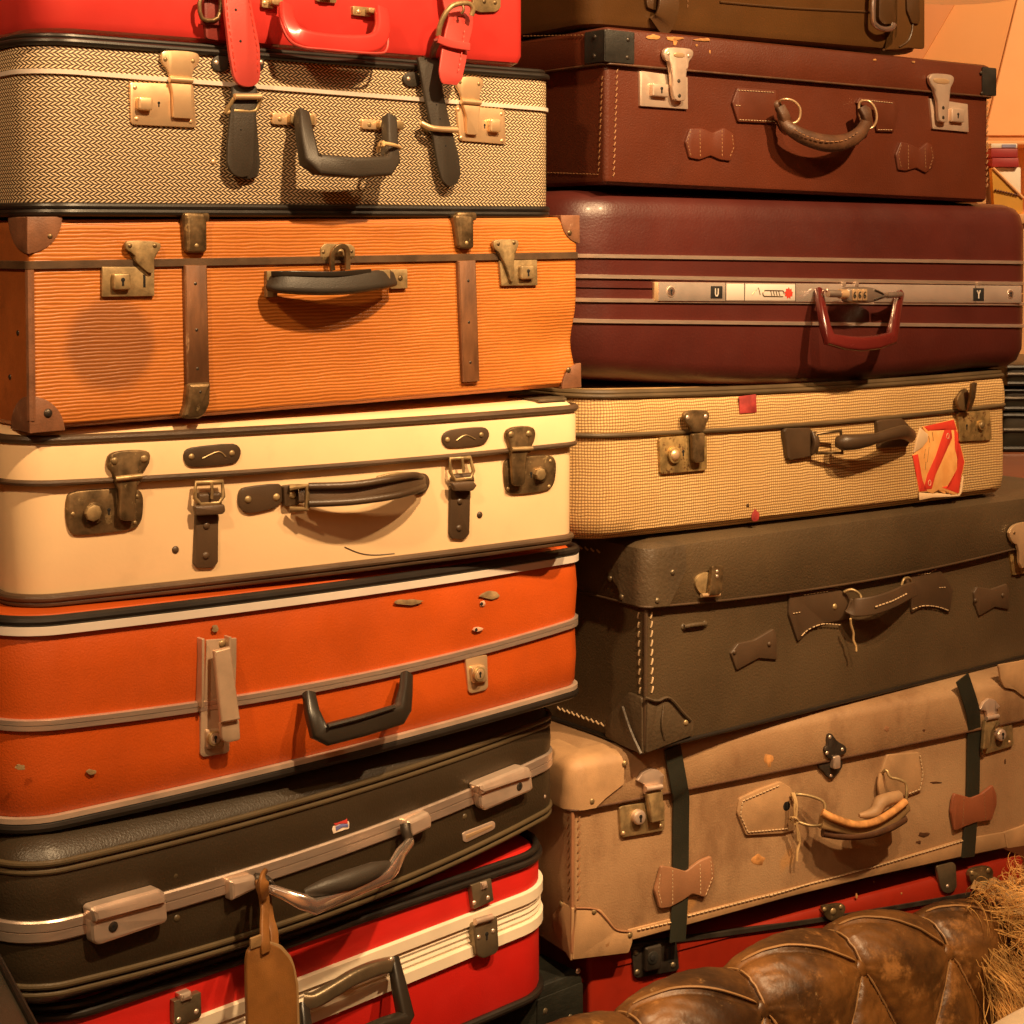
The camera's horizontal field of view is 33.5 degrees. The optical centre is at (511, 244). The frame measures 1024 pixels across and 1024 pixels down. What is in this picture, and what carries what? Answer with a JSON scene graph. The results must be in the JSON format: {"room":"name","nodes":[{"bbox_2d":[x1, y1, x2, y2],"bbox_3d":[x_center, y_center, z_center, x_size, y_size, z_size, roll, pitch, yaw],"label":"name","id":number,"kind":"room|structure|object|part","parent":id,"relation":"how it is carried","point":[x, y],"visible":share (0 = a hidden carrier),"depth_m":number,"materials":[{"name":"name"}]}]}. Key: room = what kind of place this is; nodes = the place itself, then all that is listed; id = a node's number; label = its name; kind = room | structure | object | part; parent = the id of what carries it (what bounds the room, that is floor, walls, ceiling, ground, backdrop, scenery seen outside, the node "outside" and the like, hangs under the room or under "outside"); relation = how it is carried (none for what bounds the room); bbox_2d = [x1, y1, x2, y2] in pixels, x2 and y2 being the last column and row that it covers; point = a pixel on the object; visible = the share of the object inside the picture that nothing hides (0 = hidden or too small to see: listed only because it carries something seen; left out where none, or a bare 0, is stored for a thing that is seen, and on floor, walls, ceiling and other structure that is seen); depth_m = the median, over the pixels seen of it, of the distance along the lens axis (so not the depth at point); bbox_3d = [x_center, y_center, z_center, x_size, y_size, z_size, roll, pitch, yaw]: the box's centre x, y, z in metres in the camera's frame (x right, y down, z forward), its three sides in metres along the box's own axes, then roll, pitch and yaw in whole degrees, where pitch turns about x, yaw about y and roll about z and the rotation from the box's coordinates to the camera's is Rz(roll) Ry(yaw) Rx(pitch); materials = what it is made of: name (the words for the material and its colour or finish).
{"room":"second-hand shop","nodes":[
{"label":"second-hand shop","id":0,"kind":"room"},
{"bbox_2d":[923,0,1023,140],"bbox_3d":[0.300,0.020,3.800,5.800,3.200,0.100,0,0,0],"label":"wall","id":1,"kind":"structure","parent":0,"point":[971,33],"depth_m":3.75,"materials":[{"name":"orange paint"}]},
{"bbox_2d":[894,4,954,58],"bbox_3d":[0.740,-0.285,3.732,0.655,0.808,0.025,0,0,0],"label":"leaning board","id":2,"kind":"object","parent":1,"relation":"attached to","point":[935,16],"visible":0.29,"depth_m":3.72,"materials":[{"name":"brown wood"}]},
{"bbox_2d":[986,0,1023,135],"bbox_3d":[1.278,-0.467,3.747,0.475,0.454,0.005,0,0,0],"label":"leaning board","id":3,"kind":"object","parent":1,"relation":"attached to","point":[1006,114],"visible":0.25,"depth_m":3.74,"materials":[{"name":"wood"}]},
{"bbox_3d":[0.300,-1.605,1.325,5.800,0.050,5.050,0,0,0],"label":"ceiling","id":4,"kind":"structure","parent":0,"visible":0},
{"bbox_2d":[924,0,1006,4],"bbox_3d":[0.904,-1.038,3.400,0.230,1.084,0.230,0,0,0],"label":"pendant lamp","id":5,"kind":"object","parent":4,"relation":"hanging from","point":[935,2],"visible":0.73,"depth_m":3.50,"materials":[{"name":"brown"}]},
{"bbox_3d":[0.300,1.645,1.325,5.800,0.050,5.050,0,0,0],"label":"floor","id":6,"kind":"structure","parent":0,"visible":0},
{"bbox_2d":[546,898,1023,1023],"bbox_3d":[0.674,1.250,2.062,1.230,0.740,0.673,0,0,-40],"label":"sofa","id":7,"kind":"object","parent":6,"relation":"on","point":[878,966],"visible":0.91,"depth_m":2.18,"materials":[{"name":"brown leather"}]},
{"bbox_2d":[965,853,1023,1023],"bbox_3d":[0.833,1.173,2.415,0.587,0.601,0.260,0,0,-40],"label":"straw","id":8,"kind":"object","parent":7,"relation":"on","point":[1009,893],"visible":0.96,"depth_m":2.34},
{"bbox_2d":[994,1007,1023,1023],"bbox_3d":[0.553,0.885,1.678,0.340,0.260,0.150,0,0,-40],"label":"cushion","id":9,"kind":"object","parent":7,"relation":"on","point":[1017,1017],"visible":1,"depth_m":1.67,"materials":[{"name":"beige fabric"}]},
{"bbox_2d":[963,141,1023,353],"bbox_3d":[1.190,0.701,3.587,0.540,1.839,0.295,0,0,0],"label":"shelf","id":10,"kind":"object","parent":6,"relation":"on","point":[1020,144],"visible":0.02,"depth_m":3.57,"materials":[{"name":"orange wood"}]},
{"bbox_3d":[0.950,-0.137,3.585,0.020,0.148,0.290,0,0,0],"label":"panel","id":11,"kind":"part","parent":10,"relation":"part of","materials":[{"name":"wood"}]},
{"bbox_2d":[986,167,1020,203],"bbox_3d":[1.016,-0.111,3.540,0.051,0.095,0.120,0,0,0],"label":"box","id":12,"kind":"object","parent":10,"relation":"on","point":[1012,174],"visible":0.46,"depth_m":3.48,"materials":[{"name":"beige cardboard"}]},
{"bbox_2d":[986,158,1018,168],"bbox_3d":[1.007,-0.168,3.530,0.055,0.018,0.120,0,0,0],"label":"gift box","id":13,"kind":"object","parent":12,"relation":"on","point":[992,162],"visible":0.62,"depth_m":3.47,"materials":[{"name":"red cardboard"}]},
{"bbox_2d":[986,149,1017,158],"bbox_3d":[1.006,-0.188,3.532,0.055,0.019,0.120,0,0,0],"label":"gift box","id":14,"kind":"object","parent":13,"relation":"on","point":[992,153],"visible":0.62,"depth_m":3.47,"materials":[{"name":"red cardboard"}]},
{"bbox_2d":[986,143,1016,149],"bbox_3d":[1.006,-0.203,3.533,0.054,0.010,0.121,0,0,0],"label":"printed box","id":15,"kind":"object","parent":14,"relation":"on","point":[993,145],"visible":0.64,"depth_m":3.47,"materials":[{"name":"white cardboard"}]},
{"bbox_2d":[1002,144,1015,146],"bbox_3d":[1.016,-0.203,3.474,0.029,0.006,0.002,0,0,0],"label":"print","id":16,"kind":"object","parent":15,"relation":"attached to","point":[1003,145],"depth_m":3.47},
{"bbox_2d":[989,167,1023,213],"bbox_3d":[1.006,-0.111,3.458,0.066,0.095,0.024,0,0,0],"label":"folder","id":17,"kind":"object","parent":10,"relation":"on","point":[1003,192],"visible":0.98,"depth_m":3.45,"materials":[{"name":"brown cardboard"}]},
{"bbox_3d":[1.210,-0.137,3.728,0.500,0.148,0.015,0,0,0],"label":"panel","id":18,"kind":"part","parent":10,"relation":"part of","materials":[{"name":"brown wood"}]},
{"bbox_2d":[1003,451,1023,872],"bbox_3d":[1.109,0.996,3.205,0.540,1.249,0.350,0,0,0],"label":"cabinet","id":19,"kind":"object","parent":6,"relation":"on","point":[1013,461],"visible":0.02,"depth_m":3.03,"materials":[{"name":"brown wood"}]},
{"bbox_2d":[1002,410,1023,450],"bbox_3d":[1.114,0.336,3.200,0.469,0.069,0.308,0,0,0],"label":"suitcase","id":20,"kind":"object","parent":19,"relation":"on","point":[1012,421],"visible":0.34,"depth_m":3.05,"materials":[{"name":"leather"}]},
{"bbox_2d":[1002,385,1023,410],"bbox_3d":[1.119,0.278,3.210,0.470,0.043,0.308,0,0,0],"label":"suitcase","id":21,"kind":"object","parent":20,"relation":"on","point":[1014,395],"visible":0.29,"depth_m":3.06,"materials":[{"name":"leather"}]},
{"bbox_2d":[989,354,1023,385],"bbox_3d":[1.121,0.234,3.200,0.469,0.039,0.308,0,0,0],"label":"suitcase","id":22,"kind":"object","parent":21,"relation":"on","point":[1013,373],"visible":0.37,"depth_m":3.05,"materials":[{"name":"leather"}]},
{"bbox_3d":[0.564,1.430,2.851,2.850,0.380,1.140,0,0,-36],"label":"trim","id":23,"kind":"structure","parent":6,"relation":"on","visible":0},
{"bbox_2d":[0,954,37,1023],"bbox_3d":[-0.649,0.936,1.342,0.507,0.608,0.448,0,0,-28],"label":"suitcase","id":24,"kind":"object","parent":23,"relation":"on","point":[14,1009],"visible":1,"depth_m":1.42,"materials":[{"name":"leather"}]},
{"bbox_2d":[484,953,582,1023],"bbox_3d":[-0.317,1.085,2.124,0.703,0.311,0.443,0,0,-41],"label":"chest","id":25,"kind":"object","parent":23,"relation":"on","point":[561,996],"visible":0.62,"depth_m":2.16,"materials":[{"name":"black plastic"}]},
{"bbox_2d":[28,830,543,1023],"bbox_3d":[-0.329,0.837,2.015,0.749,0.199,0.479,-1,0,-44],"label":"suitcase","id":26,"kind":"object","parent":25,"relation":"on","point":[459,944],"visible":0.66,"depth_m":1.95,"materials":[{"name":"plastic"}]},
{"bbox_2d":[0,707,552,1003],"bbox_3d":[-0.340,0.659,2.013,0.544,0.190,0.773,0,0,44],"label":"suitcase","id":27,"kind":"object","parent":26,"relation":"on","point":[85,909],"visible":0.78,"depth_m":1.78,"materials":[{"name":"black leather"}]},
{"bbox_3d":[-0.281,0.665,1.763,0.033,0.021,0.013,0,0,-44],"label":"handle mount","id":28,"kind":"part","parent":27,"relation":"part of","materials":[{"name":"silver metal"}]},
{"bbox_2d":[244,868,299,1023],"bbox_3d":[-0.255,0.736,1.749,0.044,0.187,0.070,0,1,44],"label":"luggage tag","id":29,"kind":"object","parent":27,"relation":"hanging from","point":[270,977],"visible":1,"depth_m":1.74,"materials":[{"name":"beige leather"}]},
{"bbox_2d":[0,542,579,834],"bbox_3d":[-0.329,0.466,2.030,0.778,0.215,0.532,0,0,-41],"label":"suitcase","id":30,"kind":"object","parent":27,"relation":"on","point":[115,708],"visible":0.91,"depth_m":1.80,"materials":[{"name":"leather"}]},
{"bbox_3d":[-0.321,0.440,1.750,0.003,0.071,0.013,0,0,-41],"label":"rail","id":31,"kind":"part","parent":30,"relation":"part of","materials":[{"name":"metal"}]},
{"bbox_3d":[-0.309,0.505,1.764,0.034,0.050,0.005,0,0,-39],"label":"lock plate","id":32,"kind":"part","parent":30,"relation":"part of","materials":[{"name":"metal"}]},
{"bbox_3d":[-0.294,0.453,1.752,0.023,0.073,0.018,0,0,-41],"label":"lever","id":33,"kind":"part","parent":30,"relation":"part of","materials":[{"name":"metal"}]},
{"bbox_3d":[-0.296,0.422,1.770,0.003,0.030,0.013,0,0,-41],"label":"rail","id":34,"kind":"part","parent":30,"relation":"part of","materials":[{"name":"beige metal"}]},
{"bbox_3d":[-0.344,0.420,2.047,0.770,0.117,0.480,0,0,-41],"label":"lid","id":35,"kind":"part","parent":30,"relation":"part of","materials":[{"name":"leather"}]},
{"bbox_2d":[0,392,577,607],"bbox_3d":[-0.323,0.274,2.040,0.708,0.183,0.503,0,0,-34],"label":"suitcase","id":36,"kind":"object","parent":30,"relation":"on","point":[128,510],"visible":0.97,"depth_m":1.83,"materials":[{"name":"beige leather"}]},
{"bbox_3d":[-0.422,0.269,1.711,0.018,0.018,0.009,0,0,-34],"label":"lock knob","id":37,"kind":"part","parent":36,"relation":"part of","materials":[{"name":"gold metal"}]},
{"bbox_3d":[-0.422,0.270,1.714,0.022,0.022,0.004,0,0,-34],"label":"knob","id":38,"kind":"part","parent":36,"relation":"part of","materials":[{"name":"gold metal"}]},
{"bbox_3d":[-0.317,0.259,1.780,0.037,0.028,0.005,0,0,-35],"label":"buckle frame","id":39,"kind":"part","parent":36,"relation":"part of","materials":[{"name":"gold metal"}]},
{"bbox_3d":[-0.315,0.220,1.783,0.065,0.022,0.004,0,0,-35],"label":"badge plate","id":40,"kind":"part","parent":36,"relation":"part of","materials":[{"name":"brown leather"}]},
{"bbox_3d":[-0.270,0.271,1.821,0.052,0.029,0.005,0,0,-34],"label":"handle mount","id":41,"kind":"part","parent":36,"relation":"part of","materials":[{"name":"brown leather"}]},
{"bbox_3d":[-0.332,0.215,2.053,0.700,0.060,0.464,0,0,-34],"label":"lid","id":42,"kind":"part","parent":36,"relation":"part of","materials":[{"name":"beige leather"}]},
{"bbox_3d":[-0.332,0.240,2.053,0.705,0.012,0.468,0,0,-34],"label":"seam trim","id":43,"kind":"part","parent":36,"relation":"part of","materials":[{"name":"brown leather"}]},
{"bbox_3d":[-0.240,0.271,1.839,0.019,0.023,0.008,0,0,-35],"label":"hinge plate","id":44,"kind":"part","parent":36,"relation":"part of","materials":[{"name":"gold metal"}]},
{"bbox_2d":[0,212,580,432],"bbox_3d":[-0.314,0.073,2.038,0.718,0.232,0.486,-1,1,-37],"label":"suitcase","id":45,"kind":"object","parent":36,"relation":"on","point":[191,315],"visible":1,"depth_m":1.82,"materials":[{"name":"leather"}]},
{"bbox_3d":[-0.259,0.042,1.825,0.013,0.028,0.007,-1,1,-38],"label":"handle mount","id":46,"kind":"part","parent":45,"relation":"part of","materials":[{"name":"gold metal"}]},
{"bbox_2d":[0,33,549,219],"bbox_3d":[-0.323,-0.121,2.012,0.680,0.186,0.481,0,0,-38],"label":"suitcase","id":47,"kind":"object","parent":45,"relation":"on","point":[92,126],"visible":0.96,"depth_m":1.81,"materials":[{"name":"fabric"}]},
{"bbox_3d":[-0.342,-0.149,1.754,0.026,0.037,0.004,0,0,-38],"label":"hasp arm","id":48,"kind":"part","parent":47,"relation":"part of"},
{"bbox_3d":[-0.283,-0.146,1.793,0.043,0.021,0.012,0,0,-38],"label":"buckle frame","id":49,"kind":"part","parent":47,"relation":"part of","materials":[{"name":"gold metal"}]},
{"bbox_2d":[0,0,520,86],"bbox_3d":[-0.335,-0.256,1.996,0.613,0.180,0.442,0,0,-38],"label":"suitcase","id":50,"kind":"object","parent":47,"relation":"on","point":[458,33],"visible":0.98,"depth_m":1.83,"materials":[{"name":"red leather"}]},
{"bbox_3d":[-0.263,-0.260,1.822,0.015,0.012,0.006,0,0,-38],"label":"handle mount","id":51,"kind":"part","parent":50,"relation":"part of","materials":[{"name":"gold metal"}]},
{"bbox_3d":[-0.189,-0.237,1.849,0.144,0.060,0.031,0,0,-38],"label":"handle","id":52,"kind":"part","parent":50,"relation":"part of","materials":[{"name":"red plastic"}]},
{"bbox_3d":[-0.169,-0.260,1.896,0.024,0.010,0.006,0,0,-38],"label":"handle mount","id":53,"kind":"part","parent":50,"relation":"part of","materials":[{"name":"metal"}]},
{"bbox_3d":[-0.339,-0.188,2.032,0.670,0.045,0.420,0,0,-38],"label":"lid","id":54,"kind":"part","parent":47,"relation":"part of","materials":[{"name":"beige fabric"}]},
{"bbox_3d":[-0.339,-0.168,2.032,0.675,0.012,0.426,0,0,-38],"label":"seam trim","id":55,"kind":"part","parent":47,"relation":"part of","materials":[{"name":"fabric"}]},
{"bbox_3d":[-0.249,-0.136,1.833,0.025,0.013,0.005,0,0,-38],"label":"handle mount","id":56,"kind":"part","parent":47,"relation":"part of","materials":[{"name":"metal"}]},
{"bbox_3d":[-0.175,-0.110,1.854,0.137,0.075,0.048,0,0,-38],"label":"handle","id":57,"kind":"part","parent":47,"relation":"part of","materials":[{"name":"black leather"}]},
{"bbox_3d":[-0.159,-0.135,1.905,0.026,0.011,0.005,0,0,-39],"label":"handle mount","id":58,"kind":"part","parent":47,"relation":"part of","materials":[{"name":"metal"}]},
{"bbox_2d":[376,141,401,152],"bbox_3d":[-0.133,-0.108,1.875,0.041,0.013,0.026,0,0,-38],"label":"ring","id":59,"kind":"object","parent":47,"relation":"attached to","point":[381,144],"visible":1,"depth_m":1.86,"materials":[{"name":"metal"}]},
{"bbox_3d":[-0.102,-0.135,1.944,0.007,0.013,0.019,0,0,20],"label":"buckle frame","id":60,"kind":"part","parent":47,"relation":"part of","materials":[{"name":"gold metal"}]},
{"bbox_3d":[-0.048,-0.147,1.988,0.026,0.036,0.004,0,0,-39],"label":"hasp arm","id":61,"kind":"part","parent":47,"relation":"part of"},
{"bbox_3d":[-0.330,-0.007,2.051,0.700,0.046,0.442,-1,1,-37],"label":"lid","id":62,"kind":"part","parent":45,"relation":"part of","materials":[{"name":"orange leather"}]},
{"bbox_3d":[-0.330,0.016,2.051,0.704,0.010,0.446,-1,1,-37],"label":"seam trim","id":63,"kind":"part","parent":45,"relation":"part of","materials":[{"name":"orange leather"}]},
{"bbox_3d":[-0.190,0.041,1.850,0.166,0.026,0.036,-1,1,-38],"label":"handle","id":64,"kind":"part","parent":45,"relation":"part of","materials":[{"name":"black leather"}]},
{"bbox_3d":[-0.129,0.038,1.925,0.023,0.022,0.006,-1,1,-37],"label":"handle mount","id":65,"kind":"part","parent":45,"relation":"part of","materials":[{"name":"gold metal"}]},
{"bbox_3d":[-0.158,0.268,1.873,0.164,0.021,0.033,0,0,-36],"label":"handle","id":66,"kind":"part","parent":36,"relation":"part of","materials":[{"name":"brown leather"}]},
{"bbox_3d":[-0.105,0.272,1.934,0.024,0.024,0.005,0,0,-34],"label":"handle mount","id":67,"kind":"part","parent":36,"relation":"part of","materials":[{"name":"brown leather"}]},
{"bbox_3d":[-0.058,0.258,1.958,0.036,0.029,0.005,0,0,-34],"label":"buckle frame","id":68,"kind":"part","parent":36,"relation":"part of","materials":[{"name":"gold metal"}]},
{"bbox_3d":[-0.054,0.222,1.962,0.065,0.022,0.004,0,0,-35],"label":"badge plate","id":69,"kind":"part","parent":36,"relation":"part of","materials":[{"name":"brown leather"}]},
{"bbox_3d":[0.033,0.273,2.023,0.015,0.015,0.010,0,0,-35],"label":"lock knob","id":70,"kind":"part","parent":36,"relation":"part of","materials":[{"name":"gold metal"}]},
{"bbox_3d":[0.034,0.273,2.028,0.019,0.019,0.004,0,0,-34],"label":"knob","id":71,"kind":"part","parent":36,"relation":"part of","materials":[{"name":"gold metal"}]},
{"bbox_3d":[-0.344,0.473,2.047,0.773,0.025,0.483,0,0,-41],"label":"seam trim","id":72,"kind":"part","parent":30,"relation":"part of","materials":[{"name":"metal"}]},
{"bbox_3d":[-0.344,0.555,2.047,0.772,0.014,0.482,0,0,-41],"label":"trim","id":73,"kind":"part","parent":30,"relation":"part of","materials":[{"name":"orange leather"}]},
{"bbox_3d":[-0.344,0.382,2.047,0.774,0.022,0.484,0,0,-41],"label":"trim","id":74,"kind":"part","parent":30,"relation":"part of","materials":[{"name":"metal"}]},
{"bbox_3d":[-0.161,0.505,1.856,0.153,0.055,0.041,0,0,-41],"label":"handle","id":75,"kind":"part","parent":30,"relation":"part of","materials":[{"name":"black plastic"}]},
{"bbox_3d":[-0.173,0.682,1.831,0.043,0.035,0.208,0,1,44],"label":"handle","id":76,"kind":"part","parent":27,"relation":"part of","materials":[{"name":"silver metal"}]},
{"bbox_3d":[-0.108,0.661,1.941,0.014,0.022,0.038,0,1,44],"label":"handle mount","id":77,"kind":"part","parent":27,"relation":"part of","materials":[{"name":"silver metal"}]},
{"bbox_3d":[-0.040,0.700,2.029,0.003,0.013,0.058,0,0,41],"label":"name plate","id":78,"kind":"part","parent":27,"relation":"part of","materials":[{"name":"silver metal"}]},
{"bbox_3d":[-0.175,0.839,1.861,0.157,0.071,0.044,-1,0,-44],"label":"handle","id":79,"kind":"part","parent":26,"relation":"part of","materials":[{"name":"black plastic"}]},
{"bbox_3d":[0.061,0.994,2.163,0.080,0.090,0.002,0,0,-41],"label":"corner plate","id":80,"kind":"part","parent":25,"relation":"part of","materials":[{"name":"black plastic"}]},
{"bbox_2d":[539,849,1023,1012],"bbox_3d":[0.328,1.077,2.595,0.794,0.331,0.480,0,0,-30],"label":"suitcase","id":81,"kind":"object","parent":23,"relation":"on","point":[608,981],"visible":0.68,"depth_m":2.36,"materials":[{"name":"red leather"}]},
{"bbox_2d":[527,659,1023,959],"bbox_3d":[0.378,0.776,2.577,0.966,0.296,0.502,0,0,-32],"label":"suitcase","id":82,"kind":"object","parent":81,"relation":"on","point":[635,846],"visible":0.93,"depth_m":2.33,"materials":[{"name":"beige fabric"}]},
{"bbox_3d":[0.186,0.732,2.215,0.029,0.040,0.007,0,0,-31],"label":"hasp arm","id":83,"kind":"part","parent":82,"relation":"part of","materials":[{"name":"gold metal"}]},
{"bbox_2d":[546,476,1023,754],"bbox_3d":[0.421,0.517,2.650,0.999,0.282,0.510,1,0,-38],"label":"suitcase","id":84,"kind":"object","parent":82,"relation":"on","point":[683,636],"visible":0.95,"depth_m":2.34,"materials":[{"name":"leather"}]},
{"bbox_2d":[504,368,1005,538],"bbox_3d":[0.305,0.285,2.538,0.870,0.209,0.489,0,0,-37],"label":"suitcase","id":85,"kind":"object","parent":84,"relation":"on","point":[646,458],"visible":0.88,"depth_m":2.33,"materials":[{"name":"beige fabric"}]},
{"bbox_3d":[0.210,0.273,2.211,0.022,0.022,0.006,0,0,-37],"label":"knob","id":86,"kind":"part","parent":85,"relation":"part of","materials":[{"name":"gold metal"}]},
{"bbox_3d":[0.243,0.266,2.228,0.022,0.039,0.006,0,0,-37],"label":"hasp arm","id":87,"kind":"part","parent":85,"relation":"part of"},
{"bbox_3d":[0.293,0.217,2.555,0.866,0.062,0.446,0,0,-37],"label":"lid","id":88,"kind":"part","parent":85,"relation":"part of","materials":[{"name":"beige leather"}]},
{"bbox_2d":[546,190,1023,384],"bbox_3d":[0.335,0.063,2.560,0.944,0.274,0.522,2,-1,-34],"label":"suitcase","id":89,"kind":"object","parent":85,"relation":"on","point":[672,288],"visible":0.77,"depth_m":2.34,"materials":[{"name":"leather"}]},
{"bbox_3d":[0.273,0.063,2.267,0.021,0.017,0.002,2,-1,-35],"label":"initial plate","id":90,"kind":"part","parent":89,"relation":"part of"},
{"bbox_3d":[0.299,0.063,2.288,0.032,0.022,0.006,2,-1,-35],"label":"pale panel","id":91,"kind":"part","parent":89,"relation":"part of","materials":[{"name":"metal"}]},
{"bbox_2d":[511,27,995,202],"bbox_3d":[0.307,-0.174,2.538,0.768,0.224,0.498,1,0,-35],"label":"suitcase","id":92,"kind":"object","parent":89,"relation":"on","point":[629,110],"visible":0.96,"depth_m":2.31,"materials":[{"name":"leather"}]},
{"bbox_3d":[0.217,-0.247,2.213,0.019,0.006,0.002,1,0,-35],"label":"hasp panel","id":93,"kind":"part","parent":92,"relation":"part of","materials":[{"name":"silver metal"}]},
{"bbox_2d":[521,0,923,55],"bbox_3d":[0.236,-0.368,2.536,0.640,0.184,0.460,0,0,-35],"label":"suitcase","id":94,"kind":"object","parent":92,"relation":"on","point":[882,27],"visible":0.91,"depth_m":2.36,"materials":[{"name":"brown leather"}]},
{"bbox_3d":[0.581,-0.342,2.523,0.091,0.113,0.004,0,0,-35],"label":"panel","id":95,"kind":"part","parent":94,"relation":"part of","materials":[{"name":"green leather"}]},
{"bbox_3d":[0.295,-0.252,2.556,0.759,0.054,0.452,1,0,-35],"label":"lid","id":96,"kind":"part","parent":92,"relation":"part of","materials":[{"name":"leather"}]},
{"bbox_3d":[0.442,-0.163,2.355,0.187,0.070,0.038,1,0,-35],"label":"handle","id":97,"kind":"part","parent":92,"relation":"part of","materials":[{"name":"leather"}]},
{"bbox_3d":[0.634,-0.242,2.510,0.035,0.008,0.002,1,0,-35],"label":"hasp panel","id":98,"kind":"part","parent":92,"relation":"part of","materials":[{"name":"silver metal"}]},
{"bbox_3d":[0.351,0.065,2.324,0.093,0.023,0.006,2,-1,-35],"label":"emblem panel","id":99,"kind":"part","parent":89,"relation":"part of","materials":[{"name":"white plastic"}]},
{"bbox_3d":[0.320,-0.004,2.584,0.938,0.139,0.460,2,-1,-34],"label":"lid","id":100,"kind":"part","parent":89,"relation":"part of","materials":[{"name":"red leather"}]},
{"bbox_3d":[0.486,0.068,2.417,0.722,0.027,0.006,2,-1,-35],"label":"lock plate","id":101,"kind":"part","parent":89,"relation":"part of","materials":[{"name":"metal"}]},
{"bbox_3d":[0.498,0.104,2.388,0.191,0.088,0.054,2,-1,-34],"label":"handle","id":102,"kind":"part","parent":89,"relation":"part of","materials":[{"name":"red plastic"}]},
{"bbox_2d":[821,287,902,302],"bbox_3d":[0.497,0.070,2.389,0.156,0.023,0.024,2,-1,-35],"label":"lock","id":103,"kind":"object","parent":89,"relation":"attached to","point":[846,294],"visible":1,"depth_m":2.37,"materials":[{"name":"metal"}]},
{"bbox_3d":[0.703,0.075,2.562,0.024,0.019,0.002,2,-1,-35],"label":"initial plate","id":104,"kind":"part","parent":89,"relation":"part of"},
{"bbox_3d":[0.293,0.246,2.555,0.869,0.014,0.448,0,0,-37],"label":"seam trim","id":105,"kind":"part","parent":85,"relation":"part of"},
{"bbox_3d":[0.524,0.273,2.418,0.175,0.029,0.032,0,0,-41],"label":"handle","id":106,"kind":"part","parent":85,"relation":"part of","materials":[{"name":"brown leather"}]},
{"bbox_3d":[0.689,0.228,2.551,0.012,0.046,0.030,0,0,-6],"label":"hasp arm","id":107,"kind":"part","parent":85,"relation":"part of","materials":[{"name":"gold metal"}]},
{"bbox_3d":[0.715,0.275,2.591,0.016,0.016,0.006,0,0,-37],"label":"knob","id":108,"kind":"part","parent":85,"relation":"part of","materials":[{"name":"gold metal"}]},
{"bbox_3d":[0.414,0.433,2.663,0.990,0.099,0.478,1,0,-38],"label":"lid","id":109,"kind":"part","parent":84,"relation":"part of","materials":[{"name":"grey leather"}]},
{"bbox_2d":[849,618,856,650],"bbox_3d":[0.481,0.550,2.398,0.005,0.050,0.023,0,0,35],"label":"string","id":110,"kind":"object","parent":84,"relation":"hanging from","point":[850,619],"visible":1,"depth_m":2.40,"materials":[{"name":"fabric"}]},
{"bbox_3d":[0.537,0.507,2.437,0.157,0.034,0.031,1,0,-38],"label":"handle","id":111,"kind":"part","parent":84,"relation":"part of","materials":[{"name":"leather"}]},
{"bbox_3d":[0.366,0.687,2.598,0.960,0.074,0.452,0,0,-32],"label":"lid","id":112,"kind":"part","parent":82,"relation":"part of","materials":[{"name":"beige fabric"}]},
{"bbox_2d":[789,792,800,860],"bbox_3d":[0.390,0.799,2.334,0.020,0.098,0.014,0,0,-31],"label":"string","id":113,"kind":"object","parent":82,"relation":"hanging from","point":[795,822],"visible":1,"depth_m":2.33,"materials":[{"name":"fabric"}]},
{"bbox_3d":[0.453,0.724,2.382,0.012,0.018,0.009,0,0,-32],"label":"catch lever","id":114,"kind":"part","parent":82,"relation":"part of","materials":[{"name":"silver metal"}]},
{"bbox_3d":[0.495,0.804,2.377,0.165,0.041,0.026,0,0,-32],"label":"handle","id":115,"kind":"part","parent":82,"relation":"part of","materials":[{"name":"brown leather"}]},
{"bbox_3d":[0.495,0.815,2.374,0.153,0.024,0.027,0,0,-31],"label":"handle","id":116,"kind":"part","parent":82,"relation":"part of","materials":[{"name":"leather"}]},
{"bbox_3d":[0.519,0.789,2.393,0.080,0.030,0.020,0,0,-38],"label":"handle","id":117,"kind":"part","parent":82,"relation":"part of","materials":[{"name":"beige leather"}]},
{"bbox_3d":[0.715,0.729,2.539,0.035,0.043,0.007,0,0,-31],"label":"hasp arm","id":118,"kind":"part","parent":82,"relation":"part of","materials":[{"name":"gold metal"}]},
{"bbox_3d":[0.326,0.944,2.601,0.794,0.057,0.468,0,0,-30],"label":"seam trim","id":119,"kind":"part","parent":81,"relation":"part of","materials":[{"name":"leather"}]}
]}

